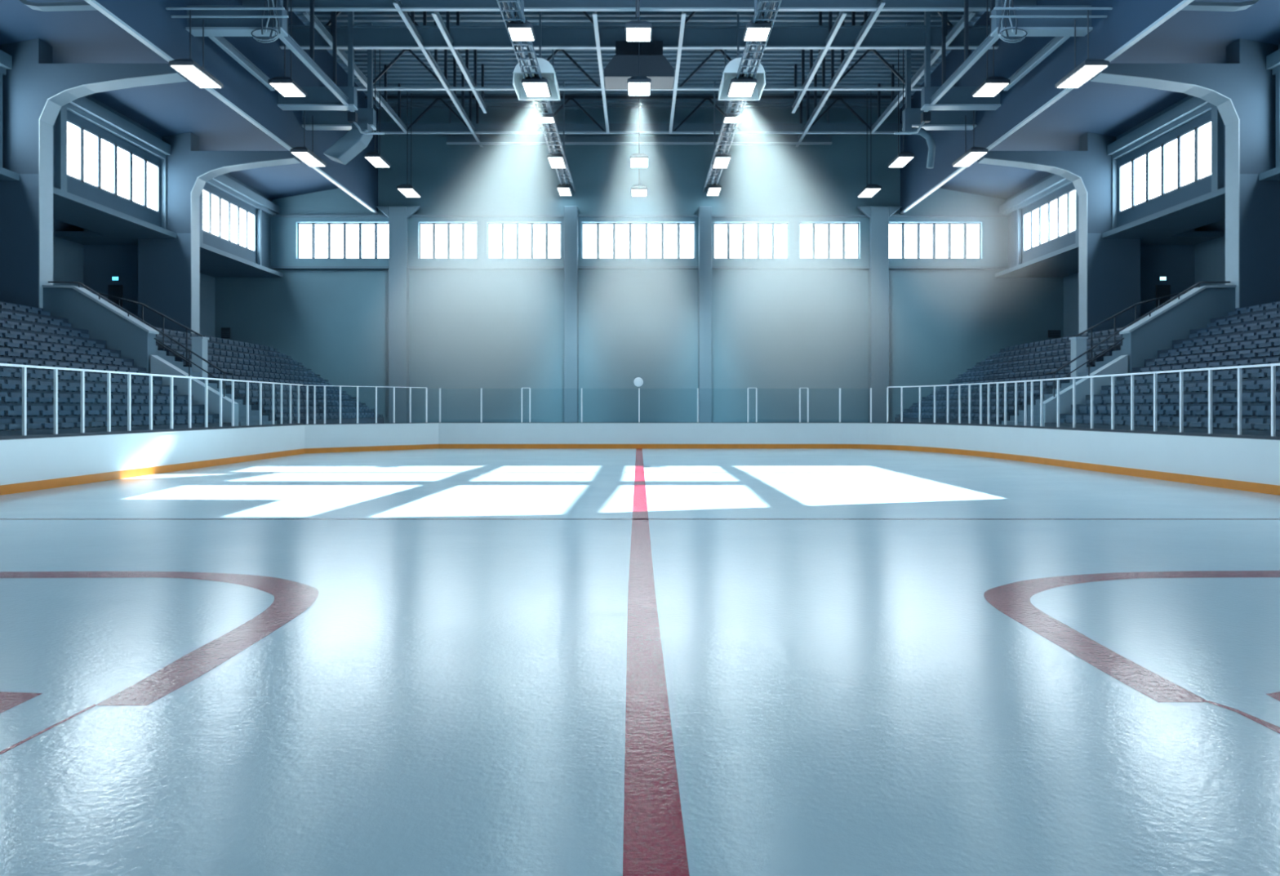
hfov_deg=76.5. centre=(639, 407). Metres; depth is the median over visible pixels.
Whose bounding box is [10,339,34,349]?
seat
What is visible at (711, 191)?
diffuser
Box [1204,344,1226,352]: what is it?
seat
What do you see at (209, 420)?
seat
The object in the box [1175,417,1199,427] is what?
seat
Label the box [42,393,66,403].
seat
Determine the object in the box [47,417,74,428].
seat
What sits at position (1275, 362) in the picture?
seat
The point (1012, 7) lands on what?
pipe
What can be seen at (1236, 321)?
seat
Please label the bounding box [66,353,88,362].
seat
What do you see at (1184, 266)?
wall
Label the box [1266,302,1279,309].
seat
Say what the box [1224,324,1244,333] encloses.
seat
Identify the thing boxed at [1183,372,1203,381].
seat
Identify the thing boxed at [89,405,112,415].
seat
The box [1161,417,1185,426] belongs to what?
seat
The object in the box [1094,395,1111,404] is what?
seat
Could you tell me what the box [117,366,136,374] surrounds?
seat
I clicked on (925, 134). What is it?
air duct
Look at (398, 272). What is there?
column
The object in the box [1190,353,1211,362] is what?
seat
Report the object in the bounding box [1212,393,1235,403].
seat
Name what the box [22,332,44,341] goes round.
seat
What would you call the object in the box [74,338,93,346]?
seat
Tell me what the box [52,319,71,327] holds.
seat
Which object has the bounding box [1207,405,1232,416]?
seat
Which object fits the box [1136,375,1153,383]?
seat
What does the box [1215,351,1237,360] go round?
seat
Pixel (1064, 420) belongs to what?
seat
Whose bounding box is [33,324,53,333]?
seat
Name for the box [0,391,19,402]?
seat
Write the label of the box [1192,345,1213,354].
seat
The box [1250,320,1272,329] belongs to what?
seat
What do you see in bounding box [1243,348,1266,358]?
seat
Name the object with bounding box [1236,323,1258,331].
seat
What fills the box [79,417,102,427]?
seat
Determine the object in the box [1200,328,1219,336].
seat
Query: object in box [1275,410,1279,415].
seat
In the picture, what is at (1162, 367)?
seat
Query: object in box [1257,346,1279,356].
seat
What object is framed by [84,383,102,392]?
seat
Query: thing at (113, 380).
seat
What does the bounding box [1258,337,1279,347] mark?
seat
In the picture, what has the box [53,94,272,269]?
wall
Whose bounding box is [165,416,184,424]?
seat
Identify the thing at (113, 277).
exit sign
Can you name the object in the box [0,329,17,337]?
seat
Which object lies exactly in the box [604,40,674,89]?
ventilation unit
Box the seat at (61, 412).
[45,405,71,416]
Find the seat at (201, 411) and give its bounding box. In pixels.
[191,406,204,413]
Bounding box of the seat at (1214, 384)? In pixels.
[1201,382,1225,391]
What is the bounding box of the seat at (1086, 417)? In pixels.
[1075,415,1090,423]
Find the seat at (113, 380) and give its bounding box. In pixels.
[100,373,120,382]
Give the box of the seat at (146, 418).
[143,416,164,425]
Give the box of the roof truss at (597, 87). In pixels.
[322,48,955,90]
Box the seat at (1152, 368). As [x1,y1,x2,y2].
[1142,366,1160,374]
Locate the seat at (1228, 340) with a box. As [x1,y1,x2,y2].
[1220,333,1241,342]
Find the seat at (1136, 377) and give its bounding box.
[1125,376,1144,384]
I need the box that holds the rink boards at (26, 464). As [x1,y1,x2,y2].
[0,424,305,495]
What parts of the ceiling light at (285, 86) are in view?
suspension rod, suspension rod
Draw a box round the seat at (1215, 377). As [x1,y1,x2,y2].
[1207,370,1230,380]
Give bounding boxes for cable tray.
[496,0,575,193]
[702,0,782,193]
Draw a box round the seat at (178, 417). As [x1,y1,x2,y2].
[176,415,194,424]
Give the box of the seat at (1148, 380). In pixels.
[1146,374,1166,382]
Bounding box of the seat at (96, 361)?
[80,355,99,363]
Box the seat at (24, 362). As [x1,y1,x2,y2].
[13,358,38,368]
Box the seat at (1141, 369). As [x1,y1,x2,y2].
[1132,367,1150,375]
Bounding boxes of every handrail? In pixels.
[48,280,233,396]
[88,290,203,366]
[1044,280,1230,396]
[1075,290,1189,366]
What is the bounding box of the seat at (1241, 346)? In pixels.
[1231,341,1253,350]
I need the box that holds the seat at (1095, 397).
[1084,396,1102,404]
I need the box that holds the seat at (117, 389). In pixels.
[106,384,126,392]
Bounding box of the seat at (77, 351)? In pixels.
[65,345,85,354]
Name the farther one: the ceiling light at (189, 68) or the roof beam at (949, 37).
the roof beam at (949, 37)
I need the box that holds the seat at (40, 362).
[29,360,52,368]
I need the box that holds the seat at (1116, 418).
[1103,416,1123,425]
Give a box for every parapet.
[41,284,159,376]
[1119,284,1236,376]
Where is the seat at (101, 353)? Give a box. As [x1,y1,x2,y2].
[88,348,107,355]
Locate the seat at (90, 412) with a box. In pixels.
[75,405,99,415]
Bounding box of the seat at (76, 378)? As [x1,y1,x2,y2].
[62,371,80,381]
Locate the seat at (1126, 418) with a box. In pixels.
[1114,416,1134,425]
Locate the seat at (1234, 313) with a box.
[1228,306,1248,315]
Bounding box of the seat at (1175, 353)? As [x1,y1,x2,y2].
[1170,348,1189,355]
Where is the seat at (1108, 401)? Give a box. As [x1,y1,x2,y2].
[1103,395,1122,404]
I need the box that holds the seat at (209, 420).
[195,415,212,423]
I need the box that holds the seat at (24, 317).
[13,312,35,321]
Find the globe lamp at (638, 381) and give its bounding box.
[633,377,643,386]
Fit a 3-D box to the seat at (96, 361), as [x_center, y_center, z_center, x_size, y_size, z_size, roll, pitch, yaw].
[-17.025,-1.498,25.130,0.330,0.255,0.430,0,0,0]
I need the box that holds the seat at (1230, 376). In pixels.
[1221,369,1244,379]
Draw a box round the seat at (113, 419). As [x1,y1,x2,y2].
[111,417,127,426]
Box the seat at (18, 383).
[5,379,31,390]
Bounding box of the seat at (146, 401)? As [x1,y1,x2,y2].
[134,395,154,404]
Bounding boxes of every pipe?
[165,0,284,9]
[170,0,288,17]
[990,0,1107,17]
[993,0,1112,9]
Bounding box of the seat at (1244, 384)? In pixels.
[1231,380,1256,390]
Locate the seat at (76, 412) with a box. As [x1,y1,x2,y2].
[61,405,85,415]
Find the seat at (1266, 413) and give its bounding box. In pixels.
[1256,405,1279,416]
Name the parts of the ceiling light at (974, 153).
suspension rod, suspension rod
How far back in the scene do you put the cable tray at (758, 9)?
33.46 m
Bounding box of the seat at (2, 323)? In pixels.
[0,320,13,328]
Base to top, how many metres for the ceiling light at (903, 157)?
5.730 m
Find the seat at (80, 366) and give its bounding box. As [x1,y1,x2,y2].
[70,363,91,371]
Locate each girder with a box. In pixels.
[185,0,288,36]
[242,0,1035,11]
[277,11,357,110]
[279,11,999,48]
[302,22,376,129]
[902,22,976,129]
[920,11,1000,110]
[990,0,1093,36]
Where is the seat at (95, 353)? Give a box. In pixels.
[77,346,97,355]
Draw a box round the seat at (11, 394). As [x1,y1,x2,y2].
[8,392,35,403]
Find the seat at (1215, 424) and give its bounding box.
[1204,417,1231,428]
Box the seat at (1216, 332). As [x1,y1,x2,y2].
[1212,326,1231,334]
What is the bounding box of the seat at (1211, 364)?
[1199,362,1221,371]
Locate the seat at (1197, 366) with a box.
[1186,363,1208,372]
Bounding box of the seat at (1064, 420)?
[1059,415,1072,422]
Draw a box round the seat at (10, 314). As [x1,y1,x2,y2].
[0,311,22,319]
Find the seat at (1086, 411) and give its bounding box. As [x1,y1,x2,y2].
[1080,406,1097,413]
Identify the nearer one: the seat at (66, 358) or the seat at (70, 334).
the seat at (66, 358)
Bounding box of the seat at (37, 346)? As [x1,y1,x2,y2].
[25,341,47,350]
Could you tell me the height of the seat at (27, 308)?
0.255 m
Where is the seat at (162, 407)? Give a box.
[161,406,179,414]
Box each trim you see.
[0,49,279,265]
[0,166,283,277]
[269,214,1008,268]
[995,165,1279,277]
[999,48,1279,265]
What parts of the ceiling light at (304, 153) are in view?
suspension rod, suspension rod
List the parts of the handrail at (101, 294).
rail post, rail, rail post, rail, rail post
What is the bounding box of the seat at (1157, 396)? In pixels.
[1146,395,1167,404]
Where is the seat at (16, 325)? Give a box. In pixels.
[5,320,27,329]
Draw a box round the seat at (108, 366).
[106,365,125,373]
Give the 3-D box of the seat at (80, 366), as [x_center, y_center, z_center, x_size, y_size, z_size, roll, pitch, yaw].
[-16.545,-1.188,24.050,0.330,0.255,0.430,0,0,0]
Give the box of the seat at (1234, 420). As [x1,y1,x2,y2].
[1220,417,1247,429]
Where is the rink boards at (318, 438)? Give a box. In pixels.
[304,422,886,453]
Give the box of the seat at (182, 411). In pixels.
[173,406,188,414]
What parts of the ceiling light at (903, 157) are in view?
suspension rod, suspension rod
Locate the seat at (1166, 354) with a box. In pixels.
[1160,349,1177,357]
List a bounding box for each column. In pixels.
[0,38,187,308]
[137,132,300,333]
[376,206,420,422]
[564,206,577,422]
[698,206,711,422]
[857,206,901,422]
[977,132,1140,333]
[1090,38,1279,308]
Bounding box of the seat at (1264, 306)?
[1253,302,1273,311]
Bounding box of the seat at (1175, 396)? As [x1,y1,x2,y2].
[1158,394,1179,403]
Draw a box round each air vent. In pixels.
[221,327,230,338]
[1048,329,1060,337]
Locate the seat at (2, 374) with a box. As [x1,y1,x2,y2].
[0,371,11,377]
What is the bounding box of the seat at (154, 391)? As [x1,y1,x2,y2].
[140,386,159,393]
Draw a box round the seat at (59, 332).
[46,326,66,334]
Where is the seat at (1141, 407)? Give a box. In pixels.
[1129,405,1150,414]
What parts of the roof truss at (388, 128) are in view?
web plate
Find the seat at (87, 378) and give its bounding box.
[75,372,97,381]
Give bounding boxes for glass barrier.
[303,385,887,424]
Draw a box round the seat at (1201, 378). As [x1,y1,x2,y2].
[1194,371,1216,381]
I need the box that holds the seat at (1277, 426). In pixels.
[1275,424,1279,429]
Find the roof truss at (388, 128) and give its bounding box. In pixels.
[364,95,913,133]
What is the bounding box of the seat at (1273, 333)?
[1261,329,1279,337]
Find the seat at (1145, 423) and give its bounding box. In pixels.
[1137,416,1158,426]
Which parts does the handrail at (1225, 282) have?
rail post, rail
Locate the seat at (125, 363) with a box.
[113,358,132,366]
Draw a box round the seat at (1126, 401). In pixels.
[1124,395,1143,404]
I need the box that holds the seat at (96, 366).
[95,364,115,373]
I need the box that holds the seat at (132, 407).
[130,405,148,414]
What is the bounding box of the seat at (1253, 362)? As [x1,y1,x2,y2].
[1240,358,1264,368]
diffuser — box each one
[171,65,221,88]
[270,83,305,96]
[291,151,324,166]
[365,156,389,167]
[398,188,420,197]
[508,27,533,40]
[522,83,550,96]
[536,117,554,122]
[548,157,564,168]
[557,187,571,195]
[626,27,650,40]
[628,83,649,95]
[631,158,647,167]
[631,189,646,195]
[706,187,720,195]
[713,157,729,168]
[724,117,742,122]
[728,83,755,96]
[744,27,769,40]
[857,188,879,197]
[888,156,912,167]
[953,151,986,166]
[973,83,1008,96]
[1057,65,1106,88]
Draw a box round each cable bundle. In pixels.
[250,0,280,42]
[997,0,1027,42]
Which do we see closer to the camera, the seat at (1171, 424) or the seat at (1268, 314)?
the seat at (1171, 424)
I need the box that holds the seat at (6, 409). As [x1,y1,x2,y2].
[0,405,22,416]
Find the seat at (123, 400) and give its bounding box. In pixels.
[111,395,132,404]
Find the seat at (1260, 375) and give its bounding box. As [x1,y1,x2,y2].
[1251,368,1276,377]
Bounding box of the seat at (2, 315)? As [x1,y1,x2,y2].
[0,312,8,318]
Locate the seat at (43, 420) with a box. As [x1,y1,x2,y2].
[31,417,53,429]
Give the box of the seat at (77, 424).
[63,417,88,427]
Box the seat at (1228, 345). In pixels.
[1217,342,1239,351]
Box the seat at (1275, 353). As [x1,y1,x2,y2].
[1273,350,1279,355]
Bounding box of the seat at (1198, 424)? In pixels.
[1189,417,1214,427]
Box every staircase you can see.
[155,345,276,426]
[1001,345,1122,426]
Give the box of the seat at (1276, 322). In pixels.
[1264,320,1279,328]
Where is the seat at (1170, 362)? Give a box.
[1167,355,1186,364]
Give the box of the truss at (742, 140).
[446,103,831,144]
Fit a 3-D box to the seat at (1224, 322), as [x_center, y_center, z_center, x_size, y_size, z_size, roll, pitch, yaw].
[19.045,-2.788,26.210,0.330,0.255,0.430,0,0,0]
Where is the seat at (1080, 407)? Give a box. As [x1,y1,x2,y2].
[1071,406,1088,413]
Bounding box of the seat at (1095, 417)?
[1084,415,1102,424]
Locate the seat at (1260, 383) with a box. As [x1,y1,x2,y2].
[1246,379,1271,390]
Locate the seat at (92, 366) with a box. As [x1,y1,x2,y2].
[83,364,103,373]
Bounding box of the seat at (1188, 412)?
[1178,405,1202,415]
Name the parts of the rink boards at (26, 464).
cap rail, kick plate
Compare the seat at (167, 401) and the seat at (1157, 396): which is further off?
the seat at (167, 401)
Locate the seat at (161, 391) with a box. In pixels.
[152,386,168,394]
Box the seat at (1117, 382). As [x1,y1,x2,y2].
[1115,377,1130,384]
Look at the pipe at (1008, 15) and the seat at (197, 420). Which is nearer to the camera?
the seat at (197, 420)
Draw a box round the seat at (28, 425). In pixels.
[13,418,41,430]
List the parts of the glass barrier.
post, post, post, post, post, rail, post, post, post, post, post, post, post, post, post, post, post, post, post, post, post, post, post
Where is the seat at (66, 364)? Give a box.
[57,362,79,371]
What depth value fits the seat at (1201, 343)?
25.63 m
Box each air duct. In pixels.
[323,122,373,164]
[902,124,935,168]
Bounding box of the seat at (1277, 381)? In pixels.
[1262,379,1279,389]
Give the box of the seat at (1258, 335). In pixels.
[1247,330,1269,339]
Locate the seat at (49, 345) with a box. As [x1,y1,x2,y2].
[39,342,61,351]
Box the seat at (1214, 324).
[1207,319,1226,327]
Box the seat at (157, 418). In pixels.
[155,416,174,425]
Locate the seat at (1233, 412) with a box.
[1222,405,1248,416]
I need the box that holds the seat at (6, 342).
[0,338,19,347]
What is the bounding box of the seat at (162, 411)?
[152,405,169,414]
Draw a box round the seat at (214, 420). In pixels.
[204,415,219,422]
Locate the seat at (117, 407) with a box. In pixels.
[115,405,137,414]
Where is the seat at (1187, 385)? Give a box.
[1175,382,1197,391]
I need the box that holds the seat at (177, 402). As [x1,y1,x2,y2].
[166,395,183,404]
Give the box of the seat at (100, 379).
[88,373,106,382]
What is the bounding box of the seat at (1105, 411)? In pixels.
[1098,406,1116,414]
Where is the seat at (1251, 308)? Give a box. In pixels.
[1240,305,1260,313]
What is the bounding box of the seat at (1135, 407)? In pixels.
[1119,405,1138,414]
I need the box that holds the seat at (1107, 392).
[1100,386,1117,394]
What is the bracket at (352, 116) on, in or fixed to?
attached to the roof beam at (289, 42)
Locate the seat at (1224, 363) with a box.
[1212,360,1235,370]
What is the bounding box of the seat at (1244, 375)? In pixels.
[1235,368,1260,378]
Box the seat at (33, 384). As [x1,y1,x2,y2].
[26,380,47,391]
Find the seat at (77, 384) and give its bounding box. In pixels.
[67,382,89,391]
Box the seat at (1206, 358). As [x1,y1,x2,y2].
[1202,352,1224,361]
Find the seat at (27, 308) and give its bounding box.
[17,305,38,313]
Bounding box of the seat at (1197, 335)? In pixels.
[1189,329,1208,337]
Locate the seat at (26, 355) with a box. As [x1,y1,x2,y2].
[11,348,35,358]
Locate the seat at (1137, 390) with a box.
[1129,385,1148,393]
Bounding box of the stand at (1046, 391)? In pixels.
[894,333,1122,424]
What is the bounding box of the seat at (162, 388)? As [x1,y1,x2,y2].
[160,386,177,394]
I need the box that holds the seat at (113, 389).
[93,383,115,392]
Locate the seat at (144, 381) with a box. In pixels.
[133,376,149,384]
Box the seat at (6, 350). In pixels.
[0,347,20,356]
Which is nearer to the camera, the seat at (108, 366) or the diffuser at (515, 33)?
the seat at (108, 366)
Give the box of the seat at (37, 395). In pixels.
[26,392,52,403]
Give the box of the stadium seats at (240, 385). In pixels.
[150,326,1128,420]
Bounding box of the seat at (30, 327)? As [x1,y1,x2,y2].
[19,323,41,331]
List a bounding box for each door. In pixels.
[107,284,122,310]
[1155,284,1170,310]
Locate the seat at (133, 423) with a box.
[120,417,141,426]
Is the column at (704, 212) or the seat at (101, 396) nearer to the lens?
the seat at (101, 396)
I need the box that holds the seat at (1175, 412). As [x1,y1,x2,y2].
[1165,405,1188,415]
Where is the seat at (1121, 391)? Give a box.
[1119,386,1137,394]
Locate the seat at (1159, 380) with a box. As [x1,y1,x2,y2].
[1157,373,1177,382]
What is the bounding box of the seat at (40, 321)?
[26,315,47,323]
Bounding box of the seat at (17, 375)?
[1,368,26,377]
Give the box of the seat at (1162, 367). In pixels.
[1152,365,1171,373]
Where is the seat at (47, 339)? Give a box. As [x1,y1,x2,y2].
[36,333,57,342]
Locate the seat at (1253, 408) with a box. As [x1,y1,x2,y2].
[1241,405,1266,416]
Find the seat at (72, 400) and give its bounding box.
[57,393,80,403]
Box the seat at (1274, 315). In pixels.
[1270,312,1279,318]
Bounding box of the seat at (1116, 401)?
[1114,395,1130,404]
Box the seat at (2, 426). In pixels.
[0,424,4,429]
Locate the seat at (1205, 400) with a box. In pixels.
[1196,393,1221,403]
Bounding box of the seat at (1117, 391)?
[1109,386,1128,394]
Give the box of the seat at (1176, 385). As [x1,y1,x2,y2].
[1163,383,1184,392]
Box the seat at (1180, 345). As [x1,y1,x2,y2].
[1173,340,1192,347]
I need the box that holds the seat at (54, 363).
[43,360,66,370]
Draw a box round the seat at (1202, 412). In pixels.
[1192,405,1217,415]
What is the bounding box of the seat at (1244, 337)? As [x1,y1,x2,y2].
[1233,332,1255,341]
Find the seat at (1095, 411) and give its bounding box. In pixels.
[1088,406,1106,414]
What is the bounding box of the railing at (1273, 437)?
[886,363,1279,439]
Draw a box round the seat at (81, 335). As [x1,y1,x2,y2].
[70,329,88,337]
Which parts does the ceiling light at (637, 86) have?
suspension rod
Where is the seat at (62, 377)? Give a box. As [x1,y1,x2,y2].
[48,370,71,380]
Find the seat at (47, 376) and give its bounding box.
[33,369,53,379]
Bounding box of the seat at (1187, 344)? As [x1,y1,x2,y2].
[1185,338,1204,346]
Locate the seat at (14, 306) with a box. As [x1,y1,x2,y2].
[4,302,25,311]
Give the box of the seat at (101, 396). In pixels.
[98,394,119,403]
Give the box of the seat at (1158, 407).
[1141,405,1162,414]
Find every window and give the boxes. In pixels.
[66,119,159,213]
[203,188,255,252]
[297,222,388,258]
[419,222,476,258]
[488,222,560,258]
[582,222,694,258]
[714,222,787,258]
[800,222,858,258]
[888,222,980,258]
[1022,188,1075,252]
[1119,119,1211,213]
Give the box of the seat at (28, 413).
[11,405,39,416]
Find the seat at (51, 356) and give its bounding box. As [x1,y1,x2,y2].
[40,351,62,360]
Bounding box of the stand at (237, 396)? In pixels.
[155,333,383,424]
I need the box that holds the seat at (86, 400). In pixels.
[71,394,94,403]
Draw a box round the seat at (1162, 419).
[1149,417,1171,426]
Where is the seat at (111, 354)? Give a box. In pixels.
[100,349,118,357]
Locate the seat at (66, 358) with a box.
[53,352,75,361]
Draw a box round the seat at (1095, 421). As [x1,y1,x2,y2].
[1093,416,1111,424]
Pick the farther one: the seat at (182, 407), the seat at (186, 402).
the seat at (186, 402)
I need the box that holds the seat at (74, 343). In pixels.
[62,337,81,345]
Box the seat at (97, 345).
[85,340,104,347]
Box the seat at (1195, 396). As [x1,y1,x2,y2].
[1183,394,1206,403]
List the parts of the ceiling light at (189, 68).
suspension rod, suspension rod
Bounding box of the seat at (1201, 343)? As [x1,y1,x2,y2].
[1196,337,1216,345]
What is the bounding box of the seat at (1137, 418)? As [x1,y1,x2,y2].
[1125,416,1146,426]
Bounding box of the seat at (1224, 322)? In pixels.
[1218,316,1238,325]
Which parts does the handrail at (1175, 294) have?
rail post, rail, rail post, rail, rail post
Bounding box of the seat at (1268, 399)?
[1258,391,1279,402]
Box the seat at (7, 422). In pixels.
[0,418,22,430]
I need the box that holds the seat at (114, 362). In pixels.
[102,357,121,365]
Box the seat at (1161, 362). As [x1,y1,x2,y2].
[1156,357,1175,365]
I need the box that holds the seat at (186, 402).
[175,396,193,404]
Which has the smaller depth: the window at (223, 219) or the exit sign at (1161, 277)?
the exit sign at (1161, 277)
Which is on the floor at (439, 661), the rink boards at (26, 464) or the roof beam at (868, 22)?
the rink boards at (26, 464)
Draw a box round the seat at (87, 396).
[85,394,106,403]
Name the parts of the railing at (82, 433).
post, post, post, post, post, post, rail, post, post, post, post, post, post, post, post, post, post, post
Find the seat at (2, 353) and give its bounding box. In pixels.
[0,350,4,355]
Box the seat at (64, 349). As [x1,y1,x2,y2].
[52,344,73,352]
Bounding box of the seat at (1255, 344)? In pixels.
[1244,339,1267,349]
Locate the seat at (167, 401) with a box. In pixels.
[155,395,174,404]
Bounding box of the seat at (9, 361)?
[0,357,22,367]
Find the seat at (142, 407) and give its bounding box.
[139,405,159,414]
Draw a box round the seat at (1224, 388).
[1215,381,1237,391]
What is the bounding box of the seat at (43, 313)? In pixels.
[30,306,49,315]
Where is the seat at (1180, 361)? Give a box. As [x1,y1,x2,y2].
[1178,355,1198,363]
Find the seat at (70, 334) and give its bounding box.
[58,328,78,336]
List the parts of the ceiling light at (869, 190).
suspension rod, suspension rod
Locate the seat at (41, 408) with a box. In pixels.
[29,405,53,416]
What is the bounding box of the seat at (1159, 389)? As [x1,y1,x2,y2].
[1151,384,1172,392]
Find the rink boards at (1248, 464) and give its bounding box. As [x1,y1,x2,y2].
[886,423,1279,495]
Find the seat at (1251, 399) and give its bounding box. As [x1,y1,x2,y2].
[1242,392,1269,403]
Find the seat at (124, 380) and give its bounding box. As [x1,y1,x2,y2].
[111,374,131,382]
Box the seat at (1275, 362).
[1271,360,1279,366]
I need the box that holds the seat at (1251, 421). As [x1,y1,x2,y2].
[1236,418,1265,430]
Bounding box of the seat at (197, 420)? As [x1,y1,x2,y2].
[186,415,203,423]
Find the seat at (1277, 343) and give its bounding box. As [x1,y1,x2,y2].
[1274,341,1279,346]
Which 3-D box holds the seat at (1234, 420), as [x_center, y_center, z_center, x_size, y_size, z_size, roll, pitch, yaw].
[14.065,0.372,19.190,0.330,0.255,0.430,0,0,0]
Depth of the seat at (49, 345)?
23.99 m
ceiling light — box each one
[168,9,222,88]
[267,0,306,96]
[289,110,326,166]
[364,48,390,167]
[396,90,421,197]
[506,20,535,40]
[512,57,559,100]
[535,111,555,122]
[546,153,566,168]
[556,183,572,195]
[625,0,652,40]
[626,17,651,95]
[630,153,648,167]
[631,185,647,195]
[706,183,721,195]
[711,153,731,168]
[718,57,765,100]
[723,111,742,122]
[742,20,771,40]
[857,90,881,197]
[888,48,914,167]
[951,110,988,166]
[971,0,1010,96]
[1055,9,1109,88]
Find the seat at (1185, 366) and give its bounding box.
[1174,364,1195,372]
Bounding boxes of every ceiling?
[0,0,338,199]
[293,11,985,108]
[939,0,1279,199]
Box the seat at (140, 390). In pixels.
[130,385,148,393]
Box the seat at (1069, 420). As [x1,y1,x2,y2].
[1066,415,1083,423]
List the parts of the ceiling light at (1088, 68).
suspension rod, suspension rod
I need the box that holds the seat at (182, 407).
[181,406,198,413]
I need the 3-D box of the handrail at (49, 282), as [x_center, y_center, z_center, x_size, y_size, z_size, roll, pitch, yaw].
[-17.173,-2.335,27.950,6.356,4.070,0.060,0,0,0]
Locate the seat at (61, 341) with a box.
[49,335,70,344]
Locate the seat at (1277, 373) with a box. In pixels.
[1266,367,1279,377]
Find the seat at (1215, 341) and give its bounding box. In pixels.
[1208,335,1228,344]
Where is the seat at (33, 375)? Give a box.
[17,368,42,378]
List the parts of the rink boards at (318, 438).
cap rail, kick plate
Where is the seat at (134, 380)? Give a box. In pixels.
[123,375,142,383]
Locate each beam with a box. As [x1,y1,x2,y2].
[95,0,377,212]
[208,36,275,90]
[278,0,354,111]
[302,11,408,133]
[392,0,483,146]
[431,11,486,113]
[592,11,609,133]
[668,11,685,133]
[791,11,846,113]
[795,0,885,146]
[870,11,975,133]
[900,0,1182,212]
[900,0,1193,213]
[924,0,999,111]
[1003,36,1069,90]
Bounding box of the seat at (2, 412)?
[0,410,4,415]
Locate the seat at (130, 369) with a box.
[128,367,146,375]
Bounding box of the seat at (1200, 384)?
[1188,382,1208,391]
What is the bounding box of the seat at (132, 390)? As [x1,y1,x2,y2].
[118,384,137,393]
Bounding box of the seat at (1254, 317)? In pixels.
[1243,312,1264,321]
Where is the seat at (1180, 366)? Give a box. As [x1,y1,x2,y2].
[1163,364,1182,373]
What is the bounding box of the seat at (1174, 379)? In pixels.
[1168,373,1190,382]
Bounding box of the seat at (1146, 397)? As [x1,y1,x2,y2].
[1134,395,1153,404]
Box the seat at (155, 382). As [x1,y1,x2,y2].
[144,377,162,384]
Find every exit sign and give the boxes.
[111,275,119,280]
[1158,275,1166,280]
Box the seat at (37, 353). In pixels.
[26,350,48,359]
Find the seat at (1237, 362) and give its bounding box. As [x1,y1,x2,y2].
[1226,360,1248,368]
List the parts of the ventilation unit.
hanger plate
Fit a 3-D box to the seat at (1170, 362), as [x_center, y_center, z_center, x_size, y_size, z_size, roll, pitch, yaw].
[17.025,-1.498,25.670,0.330,0.255,0.430,0,0,0]
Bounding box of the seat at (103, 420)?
[93,417,116,426]
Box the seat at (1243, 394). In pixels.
[1226,392,1252,403]
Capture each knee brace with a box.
[18,0,97,11]
[1180,0,1259,11]
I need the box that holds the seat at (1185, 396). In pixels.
[1170,394,1192,403]
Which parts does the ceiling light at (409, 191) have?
suspension rod, suspension rod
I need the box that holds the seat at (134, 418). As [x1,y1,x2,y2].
[132,416,149,426]
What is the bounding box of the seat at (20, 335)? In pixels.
[8,330,31,339]
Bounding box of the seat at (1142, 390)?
[1140,384,1159,393]
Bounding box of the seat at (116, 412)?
[102,405,124,415]
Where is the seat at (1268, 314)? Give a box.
[1256,311,1278,319]
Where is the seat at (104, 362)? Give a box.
[91,355,111,364]
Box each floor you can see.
[0,301,262,347]
[0,448,1279,875]
[1016,301,1279,347]
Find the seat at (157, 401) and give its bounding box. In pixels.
[145,395,164,404]
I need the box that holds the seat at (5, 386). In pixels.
[0,379,15,389]
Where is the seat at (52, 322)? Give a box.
[40,316,59,325]
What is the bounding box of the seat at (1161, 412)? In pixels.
[1156,405,1175,415]
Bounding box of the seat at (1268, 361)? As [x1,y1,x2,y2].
[1255,357,1279,367]
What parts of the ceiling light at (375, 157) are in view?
suspension rod, suspension rod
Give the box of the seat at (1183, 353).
[1181,346,1200,355]
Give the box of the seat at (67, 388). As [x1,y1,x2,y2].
[53,382,76,391]
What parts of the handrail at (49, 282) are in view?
rail, rail post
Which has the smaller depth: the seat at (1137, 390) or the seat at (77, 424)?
the seat at (77, 424)
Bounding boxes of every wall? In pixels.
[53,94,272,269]
[53,218,214,337]
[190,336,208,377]
[214,108,1063,422]
[1005,44,1279,267]
[1063,218,1225,337]
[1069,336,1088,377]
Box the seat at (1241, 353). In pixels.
[1229,350,1252,359]
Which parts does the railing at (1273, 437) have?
post, post, post, post, post, post, post, post, post, post, post, post, post, post, post, post, post, rail, post, post, post, post, post, post, post, post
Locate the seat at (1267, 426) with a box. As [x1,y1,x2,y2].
[1254,418,1279,430]
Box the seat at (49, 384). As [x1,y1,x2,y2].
[38,381,62,391]
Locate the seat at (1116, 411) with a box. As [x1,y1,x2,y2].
[1108,405,1127,414]
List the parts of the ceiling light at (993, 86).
suspension rod, suspension rod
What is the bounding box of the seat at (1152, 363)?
[1146,358,1164,366]
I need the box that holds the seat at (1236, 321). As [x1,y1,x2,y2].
[1231,315,1251,323]
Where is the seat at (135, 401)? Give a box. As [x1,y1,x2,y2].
[123,395,143,404]
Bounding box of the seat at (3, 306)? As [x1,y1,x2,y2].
[0,302,12,309]

